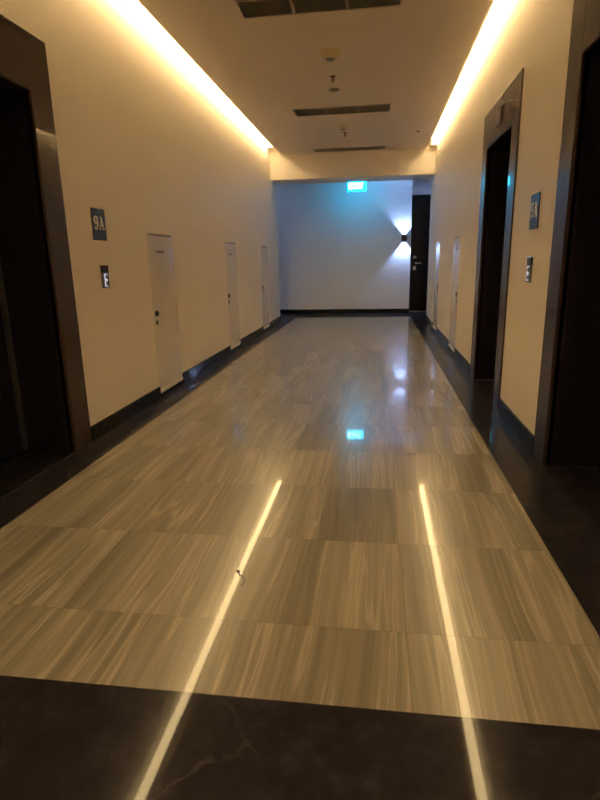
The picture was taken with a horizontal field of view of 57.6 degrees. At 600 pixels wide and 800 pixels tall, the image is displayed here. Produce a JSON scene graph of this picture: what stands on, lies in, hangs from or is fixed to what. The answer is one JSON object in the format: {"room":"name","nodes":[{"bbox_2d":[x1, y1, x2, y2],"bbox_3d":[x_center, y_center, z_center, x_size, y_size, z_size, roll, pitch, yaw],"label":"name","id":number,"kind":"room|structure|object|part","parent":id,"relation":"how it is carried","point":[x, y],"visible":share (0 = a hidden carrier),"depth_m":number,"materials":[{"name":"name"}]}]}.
{"room":"lobby","nodes":[
{"label":"lobby","id":0,"kind":"room"},
{"bbox_2d":[0,0,279,425],"bbox_3d":[-1.630,-1.437,4.164,0.460,3.200,14.260,1,14,8],"label":"wall","id":1,"kind":"structure","parent":0,"point":[142,140],"depth_m":4.57,"materials":[{"name":"white paint"}]},
{"bbox_2d":[0,14,91,499],"bbox_3d":[-1.788,-0.741,2.895,0.432,2.480,1.380,1,14,8],"label":"elevator door","id":2,"kind":"structure","parent":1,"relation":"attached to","point":[44,404],"depth_m":3.39,"materials":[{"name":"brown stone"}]},
{"bbox_3d":[-1.925,-0.670,3.194,0.030,2.178,0.498,1,14,8],"label":"door panel","id":3,"kind":"part","parent":2,"relation":"part of","materials":[{"name":"black metal"}]},
{"bbox_3d":[-1.938,0.454,3.223,0.080,0.010,0.960,1,14,8],"label":"sill","id":4,"kind":"part","parent":2,"relation":"part of","materials":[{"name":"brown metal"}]},
{"bbox_2d":[90,207,106,240],"bbox_3d":[-1.433,-1.250,3.893,0.010,0.216,0.188,1,14,8],"label":"number sign","id":5,"kind":"object","parent":1,"relation":"attached to","point":[97,215],"visible":1,"depth_m":3.88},
{"bbox_2d":[100,265,109,287],"bbox_3d":[-1.422,-0.902,3.991,0.018,0.160,0.098,1,14,8],"label":"panel","id":6,"kind":"object","parent":1,"relation":"attached to","point":[104,268],"visible":1,"depth_m":3.98,"materials":[{"name":"grey metal"}]},
{"bbox_2d":[146,232,182,392],"bbox_3d":[-1.256,-0.830,5.158,0.029,1.428,0.610,1,14,8],"label":"service door","id":7,"kind":"structure","parent":1,"relation":"in","point":[159,247],"depth_m":5.12,"materials":[{"name":"paint"}]},
{"bbox_2d":[90,316,280,441],"bbox_3d":[-1.591,0.060,4.550,0.476,0.108,14.276,1,14,8],"label":"baseboard","id":8,"kind":"structure","parent":1,"relation":"attached to","point":[107,424],"depth_m":4.88,"materials":[{"name":"stone"}]},
{"bbox_2d":[224,241,240,349],"bbox_3d":[-0.919,-1.445,7.557,0.029,1.428,0.590,1,14,8],"label":"service door","id":9,"kind":"structure","parent":1,"relation":"in","point":[230,248],"depth_m":7.53,"materials":[{"name":"paint"}]},
{"bbox_2d":[260,246,269,328],"bbox_3d":[-0.615,-2.000,9.722,0.029,1.428,0.580,1,14,8],"label":"service door","id":10,"kind":"structure","parent":1,"relation":"in","point":[263,250],"depth_m":9.70,"materials":[{"name":"paint"}]},
{"bbox_2d":[269,141,435,184],"bbox_3d":[0.960,-4.373,10.126,2.970,0.540,0.670,1,14,8],"label":"beam","id":11,"kind":"structure","parent":1,"relation":"attached to","point":[412,164],"depth_m":9.85,"materials":[{"name":"white paint"}]},
{"bbox_2d":[0,311,599,799],"bbox_3d":[-0.648,-0.114,5.584,9.200,0.100,16.600,1,14,8],"label":"floor","id":12,"kind":"structure","parent":0,"point":[415,613],"depth_m":2.03,"materials":[{"name":"stone"}]},
{"bbox_2d":[140,0,492,154],"bbox_3d":[0.038,-2.960,3.539,3.890,0.245,14.260,1,14,8],"label":"ceiling","id":13,"kind":"structure","parent":0,"point":[411,56],"depth_m":5.33,"materials":[{"name":"paint"}]},
{"bbox_2d":[124,0,272,146],"bbox_3d":[-1.342,-2.836,3.342,0.283,0.095,13.350,1,14,8],"label":"light","id":14,"kind":"object","parent":13,"relation":"attached to","point":[137,6],"visible":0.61,"depth_m":5.48,"materials":[{"name":"plastic"}]},
{"bbox_2d":[233,0,402,18],"bbox_3d":[0.125,-2.939,3.964,1.240,0.008,0.590,1,14,8],"label":"ceiling vent","id":15,"kind":"object","parent":13,"relation":"in","point":[248,9],"visible":1,"depth_m":4.14,"materials":[{"name":"metal"}]},
{"bbox_2d":[319,47,341,61],"bbox_3d":[0.280,-3.188,5.061,0.216,0.070,0.216,1,14,8],"label":"smoke detector","id":16,"kind":"object","parent":13,"relation":"attached to","point":[329,54],"visible":1,"depth_m":5.00,"materials":[{"name":"beige plastic"}]},
{"bbox_2d":[328,86,340,91],"bbox_3d":[0.386,-3.486,6.137,0.144,0.026,0.144,1,14,8],"label":"ceiling fitting","id":17,"kind":"object","parent":13,"relation":"attached to","point":[335,88],"visible":1,"depth_m":6.10,"materials":[{"name":"paint"}]},
{"bbox_2d":[292,103,391,116],"bbox_3d":[0.543,-3.723,7.023,1.243,0.008,0.380,1,14,8],"label":"ceiling vent","id":18,"kind":"object","parent":13,"relation":"in","point":[371,108],"visible":1,"depth_m":7.00,"materials":[{"name":"metal"}]},
{"bbox_2d":[337,124,348,129],"bbox_3d":[0.617,-3.911,7.850,0.162,0.052,0.162,1,14,8],"label":"smoke detector","id":19,"kind":"object","parent":13,"relation":"attached to","point":[343,126],"visible":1,"depth_m":7.81,"materials":[{"name":"beige plastic"}]},
{"bbox_2d":[312,145,385,152],"bbox_3d":[0.856,-4.351,9.475,1.264,0.008,0.320,1,14,8],"label":"ceiling vent","id":20,"kind":"object","parent":13,"relation":"in","point":[382,146],"visible":1,"depth_m":9.45,"materials":[{"name":"metal"}]},
{"bbox_2d":[431,0,506,138],"bbox_3d":[1.339,-2.796,2.976,0.229,0.095,13.350,1,14,8],"label":"light","id":21,"kind":"object","parent":13,"relation":"attached to","point":[496,7],"visible":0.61,"depth_m":5.58,"materials":[{"name":"plastic"}]},
{"bbox_2d":[277,180,412,308],"bbox_3d":[-0.815,-3.597,13.023,6.750,3.000,0.650,1,14,8],"label":"wall","id":22,"kind":"structure","parent":0,"point":[337,246],"depth_m":12.45,"materials":[{"name":"white paint"}]},
{"bbox_2d":[280,309,408,313],"bbox_3d":[-0.833,-2.110,13.060,6.750,0.100,0.016,1,14,8],"label":"baseboard","id":23,"kind":"structure","parent":22,"relation":"attached to","point":[282,311],"depth_m":12.81,"materials":[{"name":"stone"}]},
{"bbox_2d":[401,235,406,241],"bbox_3d":[2.323,-3.607,12.186,0.116,0.156,0.105,1,14,8],"label":"wall sconce","id":24,"kind":"object","parent":22,"relation":"attached to","point":[403,237],"visible":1,"depth_m":12.14,"materials":[{"name":"black metal"}]},
{"bbox_2d":[412,179,430,194],"bbox_3d":[3.724,-4.761,12.133,2.450,0.320,0.120,1,14,8],"label":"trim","id":25,"kind":"structure","parent":22,"relation":"attached to","point":[422,186],"depth_m":12.21,"materials":[{"name":"white paint"}]},
{"bbox_2d":[426,0,573,434],"bbox_3d":[1.768,-1.386,3.699,0.460,3.200,14.260,1,14,8],"label":"wall","id":26,"kind":"structure","parent":0,"point":[533,36],"depth_m":3.96,"materials":[{"name":"white paint"}]},
{"bbox_2d":[430,139,436,146],"bbox_3d":[2.321,-4.461,9.475,0.100,0.100,0.170,1,14,8],"label":"light","id":27,"kind":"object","parent":26,"relation":"attached to","point":[433,143],"depth_m":9.40,"materials":[{"name":"white paint"}]},
{"bbox_2d":[433,241,440,329],"bbox_3d":[2.268,-1.901,9.107,0.029,1.428,0.590,1,14,8],"label":"service door","id":28,"kind":"structure","parent":26,"relation":"in","point":[438,244],"depth_m":9.05,"materials":[{"name":"paint"}]},
{"bbox_2d":[448,235,460,351],"bbox_3d":[1.972,-1.361,7.000,0.029,1.428,0.600,1,14,8],"label":"service door","id":29,"kind":"structure","parent":26,"relation":"in","point":[457,239],"depth_m":6.96,"materials":[{"name":"paint"}]},
{"bbox_2d":[425,315,533,453],"bbox_3d":[1.791,0.110,4.088,0.476,0.108,14.276,1,14,8],"label":"baseboard","id":30,"kind":"structure","parent":26,"relation":"attached to","point":[514,422],"depth_m":4.11,"materials":[{"name":"stone"}]},
{"bbox_2d":[470,68,523,408],"bbox_3d":[1.885,-1.285,4.756,0.432,2.480,1.390,1,14,8],"label":"entrance","id":31,"kind":"object","parent":26,"relation":"attached to","point":[500,144],"visible":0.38,"depth_m":5.11,"materials":[{"name":"black metal"}]},
{"bbox_2d":[495,105,502,128],"bbox_3d":[1.643,-2.337,4.509,0.012,0.150,0.230,1,14,8],"label":"display","id":32,"kind":"object","parent":31,"relation":"attached to","point":[499,114],"visible":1,"depth_m":4.47,"materials":[{"name":"black glass"}]},
{"bbox_2d":[526,257,532,281],"bbox_3d":[1.506,-0.858,3.591,0.018,0.160,0.098,1,14,8],"label":"panel","id":33,"kind":"object","parent":26,"relation":"attached to","point":[529,259],"visible":1,"depth_m":3.56,"materials":[{"name":"grey metal"}]},
{"bbox_2d":[529,192,540,229],"bbox_3d":[1.500,-1.206,3.492,0.010,0.216,0.188,1,14,8],"label":"number sign","id":34,"kind":"object","parent":26,"relation":"attached to","point":[535,199],"visible":1,"depth_m":3.48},
{"bbox_2d":[533,0,599,467],"bbox_3d":[1.559,-0.690,2.438,0.432,2.480,1.380,1,14,8],"label":"elevator door","id":35,"kind":"structure","parent":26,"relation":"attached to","point":[567,424],"depth_m":2.98,"materials":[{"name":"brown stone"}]},
{"bbox_3d":[0.256,-4.805,11.682,9.200,0.120,2.340,1,14,8],"label":"ceiling","id":36,"kind":"structure","parent":0,"visible":0},
{"bbox_2d":[348,182,365,191],"bbox_3d":[1.176,-4.491,11.290,0.383,0.332,0.040,1,14,8],"label":"exit sign","id":37,"kind":"object","parent":36,"relation":"hanging from","point":[352,186],"visible":0.53,"depth_m":11.30,"materials":[{"name":"plastic"}]},
{"bbox_3d":[3.771,-3.582,12.606,2.450,3.000,0.220,1,14,8],"label":"wall","id":38,"kind":"structure","parent":0,"visible":0},
{"bbox_2d":[409,195,430,311],"bbox_3d":[3.057,-3.351,12.576,1.030,2.595,0.125,1,14,8],"label":"door","id":39,"kind":"structure","parent":38,"relation":"in","point":[420,222],"depth_m":12.60,"materials":[{"name":"brown wood"}]}
]}

